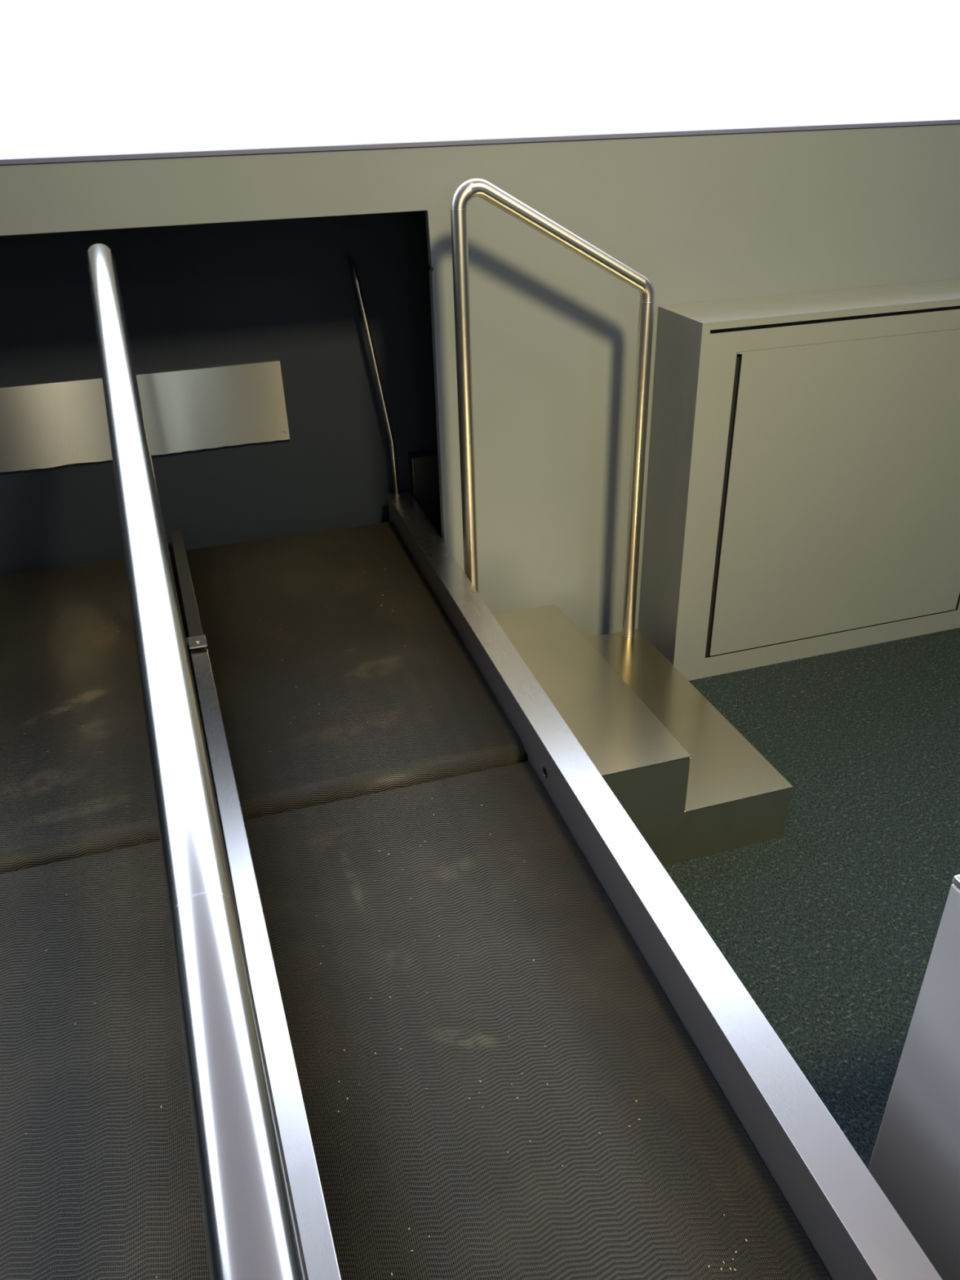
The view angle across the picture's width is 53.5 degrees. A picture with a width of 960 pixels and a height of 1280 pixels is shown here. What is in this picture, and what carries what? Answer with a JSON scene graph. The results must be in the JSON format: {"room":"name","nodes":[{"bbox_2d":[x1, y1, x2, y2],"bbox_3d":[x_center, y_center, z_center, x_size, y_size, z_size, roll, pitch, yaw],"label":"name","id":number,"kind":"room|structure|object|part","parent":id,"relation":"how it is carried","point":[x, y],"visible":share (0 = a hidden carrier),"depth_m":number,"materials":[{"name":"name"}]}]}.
{"room":"airport terminal","nodes":[
{"label":"airport terminal","id":0,"kind":"room"},
{"bbox_2d":[0,210,437,576],"bbox_3d":[-1.530,-0.478,2.724,3.050,1.420,0.030,-10,31,-14],"label":"wall","id":1,"kind":"structure","parent":0,"point":[201,295],"depth_m":2.82,"materials":[{"name":"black paint"}]},
{"bbox_2d":[0,360,289,471],"bbox_3d":[-1.716,-0.528,2.604,2.352,0.240,0.012,-10,31,-14],"label":"metal plate","id":2,"kind":"object","parent":1,"relation":"attached to","point":[43,425],"visible":0.87,"depth_m":2.78,"materials":[{"name":"metal"}]},
{"bbox_2d":[0,123,959,637],"bbox_3d":[-0.709,-0.430,2.511,14.000,1.503,0.030,-10,31,-14],"label":"wall","id":3,"kind":"structure","parent":0,"point":[713,217],"depth_m":2.59,"materials":[{"name":"grey paint"}]},
{"bbox_2d":[0,118,959,164],"bbox_3d":[-0.733,-1.094,2.148,14.000,0.010,0.064,-10,31,-14],"label":"trim","id":4,"kind":"structure","parent":3,"relation":"attached to","point":[881,124],"depth_m":2.29,"materials":[{"name":"silver metal"}]},
{"bbox_2d":[662,627,959,1168],"bbox_3d":[0.189,1.641,0.383,14.000,0.040,13.000,-10,31,-14],"label":"floor","id":5,"kind":"structure","parent":0,"point":[830,925],"depth_m":2.26,"materials":[{"name":"carpet"}]},
{"bbox_2d":[0,551,222,873],"bbox_3d":[-1.175,0.290,2.367,1.031,0.418,1.351,-10,31,-14],"label":"conveyor","id":6,"kind":"object","parent":5,"relation":"on","point":[70,800],"visible":0.35,"depth_m":2.13,"materials":[{"name":"black rubber"}]},
{"bbox_2d":[0,826,246,1279],"bbox_3d":[-0.635,1.035,1.048,1.054,0.400,1.857,-10,31,-14],"label":"conveyor","id":7,"kind":"object","parent":5,"relation":"on","point":[102,1181],"visible":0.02,"depth_m":1.35,"materials":[{"name":"rubber"}]},
{"bbox_2d":[169,528,341,1279],"bbox_3d":[-0.387,0.591,1.697,0.045,0.516,3.215,-11,31,-16],"label":"bar","id":8,"kind":"object","parent":5,"relation":"on","point":[312,1216],"depth_m":1.38,"materials":[{"name":"metal"}]},
{"bbox_2d":[86,243,308,1279],"bbox_3d":[-0.344,0.150,1.135,0.072,0.886,2.615,-12,31,-17],"label":"handrail","id":9,"kind":"object","parent":8,"relation":"attached to","point":[251,1228],"visible":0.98,"depth_m":0.76,"materials":[{"name":"metal"}]},
{"bbox_3d":[-0.662,0.015,2.238,0.042,0.036,0.054,-10,31,-14],"label":"end bracket","id":10,"kind":"part","parent":8,"relation":"part of","materials":[{"name":"silver metal"}]},
{"bbox_2d":[186,521,526,820],"bbox_3d":[-0.405,0.154,2.564,0.653,0.418,1.344,-10,31,-14],"label":"conveyor","id":11,"kind":"object","parent":5,"relation":"on","point":[385,666],"visible":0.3,"depth_m":2.27,"materials":[{"name":"black rubber"}]},
{"bbox_2d":[408,448,441,538],"bbox_3d":[-0.163,-0.336,3.219,0.116,0.611,0.066,-10,31,-14],"label":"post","id":12,"kind":"object","parent":5,"relation":"on","point":[423,464],"visible":0.33,"depth_m":3.09,"materials":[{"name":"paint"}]},
{"bbox_2d":[244,760,831,1279],"bbox_3d":[0.093,0.906,1.235,0.592,0.400,1.864,-10,31,-14],"label":"conveyor","id":13,"kind":"object","parent":5,"relation":"on","point":[649,1199],"visible":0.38,"depth_m":1.36,"materials":[{"name":"black rubber"}]},
{"bbox_2d":[228,587,746,1275],"bbox_3d":[-0.181,0.312,1.870,0.472,0.020,2.043,-10,31,-14],"label":"crumbs","id":14,"kind":"object","parent":13,"relation":"on","point":[337,588],"visible":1,"depth_m":1.31,"materials":[{"name":"brown food"}]},
{"bbox_2d":[493,604,792,866],"bbox_3d":[0.356,0.201,2.546,0.562,0.314,0.833,-10,31,-14],"label":"steps","id":15,"kind":"structure","parent":5,"relation":"on","point":[691,784],"depth_m":2.31,"materials":[{"name":"silver metal"}]},
{"bbox_2d":[450,178,654,636],"bbox_3d":[0.202,-0.536,2.554,0.535,1.284,0.041,-10,31,-14],"label":"handrail","id":16,"kind":"object","parent":15,"relation":"on","point":[468,189],"visible":0.87,"depth_m":2.43,"materials":[{"name":"metal"}]},
{"bbox_3d":[0.478,0.395,2.203,0.556,0.311,0.003,-10,31,-14],"label":"plate","id":17,"kind":"part","parent":15,"relation":"part of","materials":[{"name":"metal"}]},
{"bbox_2d":[387,491,942,1279],"bbox_3d":[0.213,0.491,1.857,0.072,0.500,3.220,-10,31,-14],"label":"rail","id":18,"kind":"object","parent":5,"relation":"on","point":[852,1227],"visible":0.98,"depth_m":1.38,"materials":[{"name":"metal"}]},
{"bbox_2d":[347,256,399,493],"bbox_3d":[-0.321,-0.791,2.910,0.094,0.715,0.057,-10,31,-14],"label":"rod","id":19,"kind":"object","parent":18,"relation":"attached to","point":[350,260],"visible":1,"depth_m":2.87,"materials":[{"name":"metal"}]},
{"bbox_2d":[638,279,959,680],"bbox_3d":[1.099,-0.490,2.940,1.157,1.086,0.252,-10,31,-14],"label":"base cabinet","id":20,"kind":"object","parent":5,"relation":"on","point":[803,491],"visible":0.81,"depth_m":2.77,"materials":[{"name":"metal"}]},
{"bbox_3d":[1.130,-0.429,2.837,0.928,0.928,0.004,-10,31,-14],"label":"door","id":21,"kind":"part","parent":20,"relation":"part of","materials":[{"name":"paint"}]},
{"bbox_2d":[867,874,959,1279],"bbox_3d":[1.099,0.845,0.873,0.762,0.809,1.233,-10,31,-14],"label":"countertop","id":22,"kind":"structure","parent":5,"relation":"on","point":[915,1160],"depth_m":1.21,"materials":[{"name":"paint"}]}
]}

